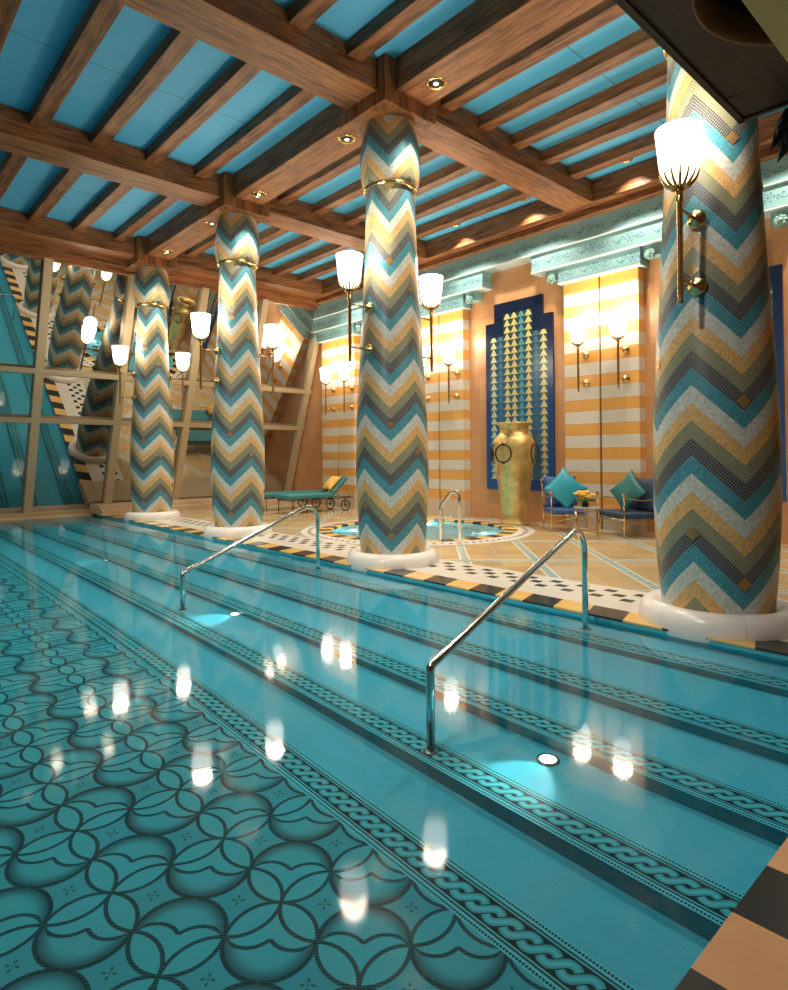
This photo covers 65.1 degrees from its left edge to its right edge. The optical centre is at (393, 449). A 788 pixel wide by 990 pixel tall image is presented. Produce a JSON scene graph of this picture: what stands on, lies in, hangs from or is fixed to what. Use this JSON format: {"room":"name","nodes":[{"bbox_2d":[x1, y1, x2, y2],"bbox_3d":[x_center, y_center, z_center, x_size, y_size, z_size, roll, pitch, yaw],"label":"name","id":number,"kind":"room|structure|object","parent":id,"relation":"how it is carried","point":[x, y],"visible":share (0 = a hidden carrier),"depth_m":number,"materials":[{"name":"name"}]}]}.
{"room":"spa","nodes":[
{"label":"spa","id":0,"kind":"room"},
{"bbox_2d":[0,0,787,279],"bbox_3d":[-2.643,-5.525,4.725,22.400,0.100,24.400,0,-1,-42],"label":"ceiling","id":1,"kind":"structure","parent":0,"point":[40,31],"depth_m":9.55,"materials":[{"name":"paint"}]},
{"bbox_2d":[0,0,21,52],"bbox_3d":[-5.077,-5.331,7.840,0.240,0.200,4.050,0,-1,-42],"label":"ceiling beam","id":2,"kind":"structure","parent":1,"relation":"attached to","point":[8,8],"depth_m":7.46,"materials":[{"name":"brown wood"}]},
{"bbox_2d":[0,152,27,199],"bbox_3d":[-7.521,-5.265,11.907,0.240,0.200,3.940,0,-1,-42],"label":"ceiling beam","id":3,"kind":"structure","parent":1,"relation":"attached to","point":[11,163],"depth_m":11.42,"materials":[{"name":"brown wood"}]},
{"bbox_2d":[28,167,82,223],"bbox_3d":[-6.840,-5.262,12.525,0.240,0.200,3.940,0,-1,-42],"label":"ceiling beam","id":4,"kind":"structure","parent":1,"relation":"attached to","point":[66,178],"depth_m":12.56,"materials":[{"name":"brown wood"}]},
{"bbox_2d":[0,207,134,260],"bbox_3d":[-12.488,-5.112,10.506,15.580,0.450,0.660,0,-1,-42],"label":"ceiling beam","id":5,"kind":"structure","parent":1,"relation":"attached to","point":[14,224],"depth_m":14.48,"materials":[{"name":"brown wood"}]},
{"bbox_2d":[29,0,123,128],"bbox_3d":[-4.395,-5.328,8.458,0.240,0.200,4.050,0,-1,-42],"label":"ceiling beam","id":6,"kind":"structure","parent":1,"relation":"attached to","point":[100,15],"depth_m":8.29,"materials":[{"name":"brown wood"}]},
{"bbox_2d":[72,182,132,232],"bbox_3d":[-6.158,-5.260,13.143,0.240,0.200,3.940,0,-1,-42],"label":"ceiling beam","id":7,"kind":"structure","parent":1,"relation":"attached to","point":[115,191],"depth_m":13.18,"materials":[{"name":"brown wood"}]},
{"bbox_2d":[0,103,219,206],"bbox_3d":[-9.398,-5.175,7.098,15.580,0.450,0.660,0,-1,-42],"label":"ceiling beam","id":8,"kind":"structure","parent":1,"relation":"attached to","point":[59,144],"depth_m":10.74,"materials":[{"name":"brown wood"}]},
{"bbox_2d":[91,28,197,147],"bbox_3d":[-3.713,-5.326,9.076,0.240,0.200,4.050,0,-1,-42],"label":"ceiling beam","id":9,"kind":"structure","parent":1,"relation":"attached to","point":[176,44],"depth_m":8.90,"materials":[{"name":"brown wood"}]},
{"bbox_2d":[113,194,177,241],"bbox_3d":[-5.477,-5.257,13.760,0.240,0.200,3.940,0,-1,-42],"label":"ceiling beam","id":10,"kind":"structure","parent":1,"relation":"attached to","point":[159,204],"depth_m":13.83,"materials":[{"name":"brown wood"}]},
{"bbox_2d":[0,245,316,310],"bbox_3d":[-10.798,-4.952,13.196,21.700,0.730,0.680,0,-1,-42],"label":"ceiling beam","id":11,"kind":"structure","parent":1,"relation":"attached to","point":[3,249],"depth_m":15.88,"materials":[{"name":"brown wood"}]},
{"bbox_2d":[145,204,216,259],"bbox_3d":[-4.802,-5.120,14.370,0.630,0.450,3.600,0,-1,-42],"label":"ceiling beam","id":12,"kind":"structure","parent":1,"relation":"attached to","point":[185,230],"depth_m":14.34,"materials":[{"name":"brown wood"}]},
{"bbox_2d":[185,234,214,257],"bbox_3d":[-4.128,-5.252,14.983,0.240,0.200,3.940,0,-1,-42],"label":"ceiling beam","id":13,"kind":"structure","parent":1,"relation":"attached to","point":[209,242],"depth_m":15.80,"materials":[{"name":"brown wood"}]},
{"bbox_2d":[145,58,260,163],"bbox_3d":[-3.032,-5.323,9.694,0.240,0.200,4.050,0,-1,-42],"label":"ceiling beam","id":14,"kind":"structure","parent":1,"relation":"attached to","point":[239,73],"depth_m":9.54,"materials":[{"name":"brown wood"}]},
{"bbox_2d":[115,0,375,109],"bbox_3d":[-6.235,-5.239,3.609,15.580,0.450,0.660,0,-1,-42],"label":"ceiling beam","id":15,"kind":"structure","parent":1,"relation":"attached to","point":[258,33],"depth_m":7.69,"materials":[{"name":"brown wood"}]},
{"bbox_2d":[175,251,321,297],"bbox_3d":[-4.228,-5.080,17.995,4.720,0.450,0.660,0,-1,-42],"label":"ceiling beam","id":16,"kind":"structure","parent":1,"relation":"attached to","point":[203,264],"depth_m":18.05,"materials":[{"name":"brown wood"}]},
{"bbox_2d":[194,85,316,178],"bbox_3d":[-2.350,-5.320,10.312,0.240,0.200,4.050,0,-1,-42],"label":"ceiling beam","id":17,"kind":"structure","parent":1,"relation":"attached to","point":[295,97],"depth_m":10.17,"materials":[{"name":"brown wood"}]},
{"bbox_2d":[258,226,289,245],"bbox_3d":[-3.469,-5.249,15.581,0.240,0.200,3.940,0,-1,-42],"label":"ceiling beam","id":18,"kind":"structure","parent":1,"relation":"attached to","point":[271,233],"depth_m":14.97,"materials":[{"name":"brown wood"}]},
{"bbox_2d":[257,235,319,268],"bbox_3d":[-2.810,-5.247,16.178,0.240,0.200,3.940,0,-1,-42],"label":"ceiling beam","id":19,"kind":"structure","parent":1,"relation":"attached to","point":[296,244],"depth_m":16.08,"materials":[{"name":"brown wood"}]},
{"bbox_2d":[233,103,362,204],"bbox_3d":[-1.675,-5.183,10.922,0.630,0.450,3.710,0,-1,-42],"label":"ceiling beam","id":20,"kind":"structure","parent":1,"relation":"attached to","point":[313,146],"depth_m":10.72,"materials":[{"name":"brown wood"}]},
{"bbox_2d":[273,243,347,276],"bbox_3d":[-2.150,-5.244,16.776,0.240,0.200,3.940,0,-1,-42],"label":"ceiling beam","id":21,"kind":"structure","parent":1,"relation":"attached to","point":[328,250],"depth_m":16.86,"materials":[{"name":"brown wood"}]},
{"bbox_2d":[288,0,337,31],"bbox_3d":[0.068,-5.386,6.276,0.240,0.200,3.860,0,-1,-42],"label":"ceiling beam","id":22,"kind":"structure","parent":1,"relation":"attached to","point":[302,14],"depth_m":7.47,"materials":[{"name":"brown wood"}]},
{"bbox_2d":[277,146,360,204],"bbox_3d":[-1.002,-5.315,11.535,0.240,0.200,4.050,0,-1,-42],"label":"ceiling beam","id":23,"kind":"structure","parent":1,"relation":"attached to","point":[352,159],"depth_m":11.88,"materials":[{"name":"brown wood"}]},
{"bbox_2d":[299,251,364,281],"bbox_3d":[-1.491,-5.242,17.374,0.240,0.200,3.940,0,-1,-42],"label":"ceiling beam","id":24,"kind":"structure","parent":1,"relation":"attached to","point":[329,267],"depth_m":18.01,"materials":[{"name":"brown wood"}]},
{"bbox_2d":[261,196,425,260],"bbox_3d":[-1.138,-5.143,14.587,4.720,0.450,0.660,0,-1,-42],"label":"ceiling beam","id":25,"kind":"structure","parent":1,"relation":"attached to","point":[298,216],"depth_m":13.86,"materials":[{"name":"brown wood"}]},
{"bbox_2d":[313,145,441,215],"bbox_3d":[-0.343,-5.312,12.133,0.240,0.200,4.050,0,-1,-42],"label":"ceiling beam","id":26,"kind":"structure","parent":1,"relation":"attached to","point":[354,190],"depth_m":12.75,"materials":[{"name":"brown wood"}]},
{"bbox_2d":[347,0,442,62],"bbox_3d":[0.749,-5.383,6.894,0.240,0.200,3.860,0,-1,-42],"label":"ceiling beam","id":27,"kind":"structure","parent":1,"relation":"attached to","point":[401,14],"depth_m":7.75,"materials":[{"name":"brown wood"}]},
{"bbox_2d":[345,161,473,224],"bbox_3d":[0.317,-5.310,12.730,0.240,0.200,4.050,0,-1,-42],"label":"ceiling beam","id":28,"kind":"structure","parent":1,"relation":"attached to","point":[454,170],"depth_m":12.11,"materials":[{"name":"brown wood"}]},
{"bbox_2d":[415,175,503,219],"bbox_3d":[0.976,-5.307,13.328,0.240,0.200,4.050,0,-1,-42],"label":"ceiling beam","id":29,"kind":"structure","parent":1,"relation":"attached to","point":[486,183],"depth_m":12.86,"materials":[{"name":"brown wood"}]},
{"bbox_2d":[416,188,530,239],"bbox_3d":[1.635,-5.305,13.926,0.240,0.200,4.050,0,-1,-42],"label":"ceiling beam","id":30,"kind":"structure","parent":1,"relation":"attached to","point":[511,196],"depth_m":13.70,"materials":[{"name":"brown wood"}]},
{"bbox_2d":[395,0,604,106],"bbox_3d":[1.425,-5.245,7.503,0.630,0.450,3.520,0,-1,-42],"label":"ceiling beam","id":31,"kind":"structure","parent":1,"relation":"attached to","point":[485,33],"depth_m":7.72,"materials":[{"name":"brown wood"}]},
{"bbox_2d":[417,99,591,210],"bbox_3d":[2.025,-5.207,11.098,4.720,0.450,0.660,0,-1,-42],"label":"ceiling beam","id":32,"kind":"structure","parent":1,"relation":"attached to","point":[456,135],"depth_m":10.77,"materials":[{"name":"brown wood"}]},
{"bbox_2d":[441,0,625,111],"bbox_3d":[2.098,-5.378,8.116,0.240,0.200,3.860,0,-1,-42],"label":"ceiling beam","id":33,"kind":"structure","parent":1,"relation":"attached to","point":[607,11],"depth_m":8.25,"materials":[{"name":"brown wood"}]},
{"bbox_2d":[311,109,783,298],"bbox_3d":[5.172,-5.221,11.737,0.800,0.450,24.300,0,-1,-42],"label":"ceiling beam","id":34,"kind":"structure","parent":1,"relation":"attached to","point":[643,175],"depth_m":13.45,"materials":[{"name":"brown wood"}]},
{"bbox_2d":[478,28,658,131],"bbox_3d":[2.757,-5.375,8.714,0.240,0.200,3.860,0,-1,-42],"label":"ceiling beam","id":35,"kind":"structure","parent":1,"relation":"attached to","point":[637,43],"depth_m":8.87,"materials":[{"name":"brown wood"}]},
{"bbox_2d":[512,60,666,149],"bbox_3d":[3.416,-5.373,9.312,0.240,0.200,3.860,0,-1,-42],"label":"ceiling beam","id":36,"kind":"structure","parent":1,"relation":"attached to","point":[647,80],"depth_m":9.55,"materials":[{"name":"brown wood"}]},
{"bbox_2d":[542,97,666,164],"bbox_3d":[4.076,-5.370,9.909,0.240,0.200,3.860,0,-1,-42],"label":"ceiling beam","id":37,"kind":"structure","parent":1,"relation":"attached to","point":[655,111],"depth_m":10.35,"materials":[{"name":"brown wood"}]},
{"bbox_2d":[568,132,655,179],"bbox_3d":[4.735,-5.368,10.507,0.240,0.200,3.860,0,-1,-42],"label":"ceiling beam","id":38,"kind":"structure","parent":1,"relation":"attached to","point":[647,143],"depth_m":11.21,"materials":[{"name":"brown wood"}]},
{"bbox_2d":[179,502,787,602],"bbox_3d":[2.123,1.667,11.006,6.360,0.001,27.500,0,-1,-42],"label":"floor","id":39,"kind":"structure","parent":0,"point":[629,563],"depth_m":10.00,"materials":[{"name":"tile"}]},
{"bbox_2d":[124,266,179,521],"bbox_3d":[-6.291,-1.428,16.057,1.363,6.610,1.363,0,-1,1],"label":"column","id":40,"kind":"structure","parent":39,"relation":"on","point":[152,438],"depth_m":15.68,"materials":[{"name":"tile"}]},
{"bbox_2d":[112,345,135,405],"bbox_3d":[-6.797,-1.829,15.538,0.568,1.485,0.376,0,-1,-42],"label":"sconce","id":41,"kind":"object","parent":40,"relation":"attached to","point":[120,352],"visible":1,"depth_m":15.40,"materials":[{"name":"glass"}]},
{"bbox_2d":[124,236,176,273],"bbox_3d":[-6.346,-4.988,16.073,1.020,0.650,1.020,0,-1,-42],"label":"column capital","id":42,"kind":"structure","parent":40,"relation":"on","point":[140,258],"depth_m":15.63,"materials":[{"name":"brown wood"}]},
{"bbox_2d":[170,352,189,408],"bbox_3d":[-5.739,-1.825,16.497,0.568,1.485,0.376,0,-1,-42],"label":"sconce","id":43,"kind":"object","parent":40,"relation":"attached to","point":[182,359],"visible":0.96,"depth_m":16.45,"materials":[{"name":"glass"}]},
{"bbox_2d":[89,497,305,515],"bbox_3d":[-5.810,1.699,19.406,6.730,0.290,1.100,0,-1,-42],"label":"curb","id":44,"kind":"object","parent":39,"relation":"on","point":[101,509],"visible":0.56,"depth_m":18.23,"materials":[{"name":"beige stone"}]},
{"bbox_2d":[204,212,271,539],"bbox_3d":[-3.202,-1.491,12.649,1.363,6.610,1.363,0,-1,-10],"label":"column","id":45,"kind":"structure","parent":39,"relation":"on","point":[237,436],"depth_m":12.27,"materials":[{"name":"tile"}]},
{"bbox_2d":[191,312,219,389],"bbox_3d":[-3.707,-1.891,12.131,0.568,1.485,0.376,0,-1,-42],"label":"sconce","id":46,"kind":"object","parent":45,"relation":"attached to","point":[200,321],"visible":1,"depth_m":11.98,"materials":[{"name":"glass"}]},
{"bbox_2d":[201,172,269,224],"bbox_3d":[-3.256,-5.051,12.665,1.020,0.650,1.020,0,-1,-42],"label":"column capital","id":47,"kind":"object","parent":45,"relation":"on","point":[226,203],"depth_m":12.25,"materials":[{"name":"brown wood"}]},
{"bbox_2d":[259,324,281,394],"bbox_3d":[-2.649,-1.887,13.090,0.568,1.485,0.376,0,-1,-42],"label":"sconce","id":48,"kind":"object","parent":45,"relation":"attached to","point":[272,331],"visible":0.91,"depth_m":13.04,"materials":[{"name":"glass"}]},
{"bbox_2d":[263,490,320,511],"bbox_3d":[-3.195,1.537,18.472,2.190,0.526,0.800,0,-1,-42],"label":"sun lounger","id":49,"kind":"object","parent":39,"relation":"on","point":[267,495],"visible":0.55,"depth_m":18.37,"materials":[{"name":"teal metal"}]},
{"bbox_2d":[264,490,319,497],"bbox_3d":[-3.200,1.339,18.471,2.180,0.130,0.680,0,-1,-42],"label":"seat cushion","id":50,"kind":"object","parent":49,"relation":"on","point":[267,494],"depth_m":18.13,"materials":[{"name":"teal fabric"}]},
{"bbox_2d":[277,476,352,512],"bbox_3d":[-2.234,1.293,17.593,2.190,0.980,0.800,0,-1,-42],"label":"sun lounger","id":51,"kind":"object","parent":39,"relation":"on","point":[327,494],"visible":0.98,"depth_m":17.44,"materials":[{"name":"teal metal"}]},
{"bbox_2d":[277,492,332,499],"bbox_3d":[-2.497,1.321,17.354,1.480,0.130,0.680,0,-1,-42],"label":"seat cushion","id":52,"kind":"object","parent":51,"relation":"on","point":[325,495],"depth_m":17.07,"materials":[{"name":"teal fabric"}]},
{"bbox_2d":[319,476,346,495],"bbox_3d":[-1.782,1.073,18.007,0.582,0.538,0.680,0,-1,-42],"label":"backrest cushion","id":53,"kind":"object","parent":51,"relation":"on","point":[342,480],"depth_m":17.79,"materials":[{"name":"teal fabric"}]},
{"bbox_2d":[347,114,438,571],"bbox_3d":[-0.038,-1.555,9.160,1.363,6.610,1.363,-1,-1,16],"label":"column","id":54,"kind":"structure","parent":39,"relation":"on","point":[392,466],"depth_m":8.77,"materials":[{"name":"tile"}]},
{"bbox_2d":[336,251,372,361],"bbox_3d":[-0.544,-1.955,8.642,0.568,1.485,0.376,0,-1,-42],"label":"sconce","id":55,"kind":"object","parent":54,"relation":"attached to","point":[349,263],"visible":1,"depth_m":8.49,"materials":[{"name":"glass"}]},
{"bbox_2d":[340,52,435,137],"bbox_3d":[-0.093,-5.115,9.176,1.020,0.650,1.020,0,-1,-42],"label":"column capital","id":56,"kind":"structure","parent":54,"relation":"on","point":[385,100],"depth_m":8.78,"materials":[{"name":"brown wood"}]},
{"bbox_2d":[419,274,442,371],"bbox_3d":[0.514,-1.951,9.601,0.568,1.485,0.376,0,-1,-42],"label":"sconce","id":57,"kind":"object","parent":54,"relation":"attached to","point":[430,284],"visible":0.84,"depth_m":9.56,"materials":[{"name":"glass"}]},
{"bbox_2d":[301,518,534,545],"bbox_3d":[0.488,1.746,13.033,4.860,0.155,4.860,0,-1,-42],"label":"tub rim","id":58,"kind":"object","parent":39,"relation":"on","point":[510,532],"visible":0.57,"depth_m":12.01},
{"bbox_2d":[439,490,460,543],"bbox_3d":[0.988,1.196,10.905,0.498,0.956,0.110,-1,-1,36],"label":"pool handrail","id":59,"kind":"object","parent":58,"relation":"on","point":[456,492],"visible":0.95,"depth_m":10.84,"materials":[{"name":"silver metal"}]},
{"bbox_3d":[0.490,2.063,13.029,3.600,0.680,3.600,0,-1,-42],"label":"tub basin","id":60,"kind":"object","parent":58,"relation":"attached to","visible":0},
{"bbox_2d":[332,521,502,539],"bbox_3d":[0.488,1.708,13.033,3.600,0.001,3.600,0,-1,-42],"label":"water","id":61,"kind":"object","parent":60,"relation":"in","point":[449,529],"visible":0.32,"depth_m":12.89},
{"bbox_2d":[119,514,787,641],"bbox_3d":[0.283,1.754,9.000,0.980,0.204,27.000,0,-1,-42],"label":"mosaic band","id":62,"kind":"object","parent":39,"relation":"on","point":[599,595],"visible":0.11,"depth_m":7.89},
{"bbox_2d":[490,422,538,525],"bbox_3d":[2.678,0.553,13.866,1.044,2.289,1.049,0,-1,-7],"label":"vase","id":63,"kind":"object","parent":39,"relation":"on","point":[513,452],"visible":0.97,"depth_m":13.54,"materials":[{"name":"gold metal"}]},
{"bbox_2d":[540,476,587,531],"bbox_3d":[3.526,1.123,12.811,0.790,1.113,0.804,0,-1,-1],"label":"armchair","id":64,"kind":"object","parent":39,"relation":"on","point":[552,505],"visible":0.61,"depth_m":12.94,"materials":[{"name":"fabric"}]},
{"bbox_2d":[543,476,577,506],"bbox_3d":[3.519,0.892,13.047,0.700,0.646,0.205,0,-1,-1],"label":"cushion","id":65,"kind":"object","parent":64,"relation":"on","point":[547,480],"depth_m":12.99,"materials":[{"name":"blue fabric"}]},
{"bbox_2d":[544,506,585,513],"bbox_3d":[3.528,1.266,12.753,0.700,0.115,0.620,0,-1,-1],"label":"seat cushion","id":66,"kind":"object","parent":64,"relation":"on","point":[548,509],"depth_m":12.45,"materials":[{"name":"blue fabric"}]},
{"bbox_2d":[544,467,587,507],"bbox_3d":[3.526,0.818,12.698,0.933,0.897,0.273,0,-1,-1],"label":"throw pillow","id":67,"kind":"object","parent":64,"relation":"on","point":[563,487],"visible":0.97,"depth_m":12.62,"materials":[{"name":"teal fabric"}]},
{"bbox_2d":[573,505,600,538],"bbox_3d":[3.638,1.374,11.643,0.460,0.580,0.460,-1,-1,13],"label":"side table","id":68,"kind":"object","parent":39,"relation":"on","point":[597,508],"visible":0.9,"depth_m":11.48,"materials":[{"name":"gold metal"}]},
{"bbox_2d":[595,478,654,538],"bbox_3d":[4.558,1.105,11.918,0.904,1.113,1.050,0,-1,-11],"label":"armchair","id":69,"kind":"object","parent":39,"relation":"on","point":[643,508],"visible":0.62,"depth_m":11.72,"materials":[{"name":"fabric"}]},
{"bbox_2d":[599,509,653,518],"bbox_3d":[4.503,1.249,11.905,0.720,0.115,0.960,0,-1,-11],"label":"seat cushion","id":70,"kind":"object","parent":69,"relation":"on","point":[616,513],"depth_m":11.57,"materials":[{"name":"blue fabric"}]},
{"bbox_2d":[609,469,646,510],"bbox_3d":[4.531,0.822,11.967,0.269,0.870,0.905,0,-1,-29],"label":"throw pillow","id":71,"kind":"object","parent":69,"relation":"on","point":[629,485],"visible":0.94,"depth_m":11.87,"materials":[{"name":"teal fabric"}]},
{"bbox_2d":[628,478,653,511],"bbox_3d":[4.835,0.870,11.972,0.205,0.646,0.960,0,-1,-11],"label":"cushion","id":72,"kind":"object","parent":69,"relation":"on","point":[647,484],"depth_m":11.79,"materials":[{"name":"blue fabric"}]},
{"bbox_2d":[638,50,787,642],"bbox_3d":[2.998,-1.616,5.812,1.363,6.610,1.363,0,-1,-10],"label":"column","id":73,"kind":"structure","parent":39,"relation":"on","point":[717,445],"depth_m":5.39,"materials":[{"name":"tile"}]},
{"bbox_2d":[655,118,706,304],"bbox_3d":[2.493,-1.967,5.293,0.568,1.485,0.376,0,-1,-42],"label":"sconce","id":74,"kind":"object","parent":73,"relation":"attached to","point":[678,141],"visible":1,"depth_m":5.16,"materials":[{"name":"white"}]},
{"bbox_2d":[292,218,787,543],"bbox_3d":[4.494,-1.922,13.290,0.300,7.300,27.600,0,-1,-42],"label":"wall","id":75,"kind":"structure","parent":0,"point":[518,282],"depth_m":14.71,"materials":[{"name":"ceramic"}]},
{"bbox_2d":[0,252,318,518],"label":"window","id":76,"kind":"structure","parent":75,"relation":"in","point":[65,433],"depth_m":16.72,"materials":[{"name":"clear glass"}]},
{"bbox_2d":[0,236,319,305],"bbox_3d":[-10.353,-4.817,13.003,22.100,0.190,0.200,0,-1,-42],"label":"trim","id":77,"kind":"structure","parent":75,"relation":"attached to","point":[5,241],"depth_m":15.68,"materials":[{"name":"brown wood"}]},
{"bbox_2d":[311,307,362,331],"bbox_3d":[-1.684,-4.093,19.622,0.380,0.400,2.980,0,-1,-42],"label":"tier","id":78,"kind":"object","parent":75,"relation":"attached to","point":[341,317],"visible":0.43,"depth_m":19.52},
{"bbox_2d":[318,322,360,341],"bbox_3d":[-1.740,-3.697,19.712,0.340,0.350,1.860,0,-1,-42],"label":"tier","id":79,"kind":"object","parent":75,"relation":"attached to","point":[342,330],"visible":0.71,"depth_m":19.59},
{"bbox_2d":[322,335,359,506],"bbox_3d":[-1.691,-0.857,19.704,0.260,5.310,1.700,0,-1,-42],"label":"wall","id":80,"kind":"structure","parent":75,"relation":"attached to","point":[347,422],"depth_m":19.51,"materials":[{"name":"stone"}]},
{"bbox_2d":[338,364,353,413],"bbox_3d":[-1.461,-1.826,18.891,0.538,1.485,0.376,0,-1,-42],"label":"sconce","id":81,"kind":"object","parent":80,"relation":"attached to","point":[344,369],"visible":1,"depth_m":18.75,"materials":[{"name":"glass"}]},
{"bbox_2d":[420,293,470,316],"bbox_3d":[1.242,-3.757,16.423,0.340,0.350,1.860,0,-1,-42],"label":"tier","id":82,"kind":"object","parent":75,"relation":"attached to","point":[456,301],"visible":0.43,"depth_m":15.95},
{"bbox_2d":[421,309,470,516],"bbox_3d":[1.291,-0.917,16.416,0.260,5.310,1.700,0,-1,-42],"label":"wall","id":83,"kind":"structure","parent":75,"relation":"attached to","point":[454,325],"depth_m":16.08,"materials":[{"name":"stone"}]},
{"bbox_2d":[441,344,459,403],"bbox_3d":[1.447,-1.885,15.684,0.538,1.485,0.376,0,-1,-42],"label":"sconce","id":84,"kind":"object","parent":83,"relation":"attached to","point":[448,350],"visible":1,"depth_m":15.55,"materials":[{"name":"glass"}]},
{"bbox_2d":[419,271,491,302],"bbox_3d":[1.224,-4.152,16.414,0.380,0.400,3.200,0,-1,-42],"label":"tier","id":85,"kind":"object","parent":75,"relation":"attached to","point":[481,278],"visible":0.43,"depth_m":15.47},
{"bbox_2d":[486,294,555,490],"bbox_3d":[2.973,-1.295,14.694,0.056,4.540,1.940,0,-1,-42],"label":"mosaic panel","id":86,"kind":"object","parent":75,"relation":"attached to","point":[520,372],"visible":0.88,"depth_m":14.54,"materials":[{"name":"tile"}]},
{"bbox_2d":[312,178,787,319],"bbox_3d":[5.286,-4.442,11.894,0.435,0.025,24.400,0,-1,-42],"label":"ledge","id":87,"kind":"object","parent":75,"relation":"attached to","point":[525,259],"depth_m":14.34,"materials":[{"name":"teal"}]},
{"bbox_2d":[313,154,787,318],"bbox_3d":[5.294,-4.660,11.905,0.410,0.420,24.400,0,-1,-42],"label":"cornice","id":88,"kind":"structure","parent":75,"relation":"attached to","point":[772,171],"depth_m":13.46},
{"bbox_2d":[316,146,787,303],"bbox_3d":[5.270,-4.941,11.754,0.530,0.150,24.200,0,-1,-42],"label":"trim","id":89,"kind":"structure","parent":88,"relation":"on","point":[766,154],"depth_m":13.46,"materials":[{"name":"brown wood"}]},
{"bbox_2d":[531,238,661,276],"bbox_3d":[4.335,-4.010,12.968,0.400,0.026,3.220,0,-1,-42],"label":"ledge","id":90,"kind":"object","parent":75,"relation":"attached to","point":[541,273],"visible":0.43,"depth_m":12.88,"materials":[{"name":"white"}]},
{"bbox_2d":[531,218,662,272],"bbox_3d":[4.341,-4.215,12.977,0.380,0.400,3.200,0,-1,-42],"label":"tier","id":91,"kind":"object","parent":75,"relation":"attached to","point":[652,230],"visible":0.57,"depth_m":12.79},
{"bbox_2d":[557,263,647,286],"bbox_3d":[4.352,-3.640,12.977,0.360,0.026,1.880,0,-1,-42],"label":"ledge","id":92,"kind":"object","parent":75,"relation":"attached to","point":[638,264],"visible":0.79,"depth_m":12.75,"materials":[{"name":"white"}]},
{"bbox_2d":[558,246,647,282],"bbox_3d":[4.358,-3.820,12.986,0.340,0.350,1.860,0,-1,-42],"label":"tier","id":93,"kind":"object","parent":75,"relation":"attached to","point":[632,256],"visible":0.86,"depth_m":12.78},
{"bbox_2d":[564,267,646,532],"bbox_3d":[4.408,-0.980,12.978,0.260,5.310,1.700,0,-1,-42],"label":"wall","id":94,"kind":"structure","parent":75,"relation":"attached to","point":[624,407],"depth_m":12.81,"materials":[{"name":"stone"}]},
{"bbox_2d":[568,319,589,391],"bbox_3d":[3.912,-1.935,12.965,0.538,1.485,0.376,0,-1,-42],"label":"sconce","id":95,"kind":"object","parent":94,"relation":"attached to","point":[577,328],"visible":1,"depth_m":12.83,"materials":[{"name":"white"}]},
{"bbox_2d":[608,312,629,387],"bbox_3d":[4.510,-1.947,12.306,0.538,1.485,0.376,0,-1,-42],"label":"sconce","id":96,"kind":"object","parent":94,"relation":"attached to","point":[617,321],"visible":1,"depth_m":12.18,"materials":[{"name":"glass"}]},
{"bbox_2d":[643,242,661,259],"bbox_3d":[5.092,-3.863,12.140,0.390,0.315,0.340,0,-1,-42],"label":"bracket","id":97,"kind":"object","parent":75,"relation":"attached to","point":[652,251],"visible":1,"depth_m":12.03,"materials":[{"name":"teal"}]},
{"bbox_2d":[763,181,787,209],"bbox_3d":[7.356,-4.276,9.651,0.380,0.400,3.200,0,-1,-42],"label":"tier","id":98,"kind":"object","parent":75,"relation":"attached to","point":[776,195],"depth_m":10.39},
{"bbox_2d":[769,264,785,501],"bbox_3d":[6.042,-1.357,11.308,0.056,4.540,1.940,0,-1,-42],"label":"mosaic panel","id":99,"kind":"object","parent":75,"relation":"attached to","point":[776,271],"visible":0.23,"depth_m":10.61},
{"bbox_2d":[770,208,787,228],"bbox_3d":[6.603,-3.893,10.473,0.390,0.315,0.340,0,-1,-42],"label":"bracket","id":100,"kind":"object","parent":75,"relation":"attached to","point":[778,219],"visible":1,"depth_m":10.41,"materials":[{"name":"teal"}]},
{"bbox_2d":[613,0,787,123],"bbox_3d":[2.301,-2.008,-1.413,7.500,0.550,7.762,0,-1,-42],"label":"soffit","id":101,"kind":"structure","parent":0,"point":[736,51],"depth_m":2.85,"materials":[{"name":"brown wood"}]},
{"bbox_2d":[770,107,787,162],"bbox_3d":[2.189,-1.726,3.332,0.288,0.276,0.361,0,-1,7],"label":"plant","id":102,"kind":"object","parent":101,"relation":"hanging from","point":[780,136],"visible":1,"depth_m":3.37,"materials":[{"name":"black plant"}]},
{"bbox_3d":[-7.971,2.155,6.155,14.870,0.850,18.715,0,-1,-42],"label":"wall","id":103,"kind":"structure","parent":0,"visible":0},
{"bbox_2d":[0,515,787,989],"bbox_3d":[-7.974,1.730,6.160,14.470,0.001,18.315,0,-1,-42],"label":"pool water","id":104,"kind":"object","parent":103,"relation":"in","point":[244,780],"visible":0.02,"depth_m":3.07,"materials":[{"name":"liquid"}]},
{"bbox_2d":[93,514,787,659],"bbox_3d":[-2.539,1.857,11.086,0.200,0.288,18.315,0,-1,-42],"label":"pool coping","id":105,"kind":"object","parent":103,"relation":"on","point":[716,643],"depth_m":6.63,"materials":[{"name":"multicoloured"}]},
{"bbox_2d":[105,514,787,989],"bbox_3d":[-5.070,1.646,3.203,14.800,0.056,25.600,0,-1,-42],"label":"floor","id":106,"kind":"structure","parent":103,"relation":"on","point":[749,951],"depth_m":2.07,"materials":[{"name":"tile"}]},
{"bbox_3d":[-3.645,2.197,10.077,2.790,0.600,18.315,0,-1,-42],"label":"steps","id":107,"kind":"structure","parent":103,"relation":"attached to","visible":0},
{"bbox_2d":[180,505,319,596],"bbox_3d":[-1.772,1.548,8.052,0.110,1.516,2.402,-1,-1,35],"label":"pool handrail","id":108,"kind":"object","parent":107,"relation":"on","point":[204,561],"visible":0.7,"depth_m":8.01,"materials":[{"name":"silver metal"}]},
{"bbox_2d":[426,529,588,710],"bbox_3d":[1.017,1.487,4.864,0.109,1.522,2.585,-1,-1,39],"label":"pool handrail","id":109,"kind":"object","parent":107,"relation":"on","point":[454,643],"visible":0.81,"depth_m":4.62,"materials":[{"name":"silver metal"}]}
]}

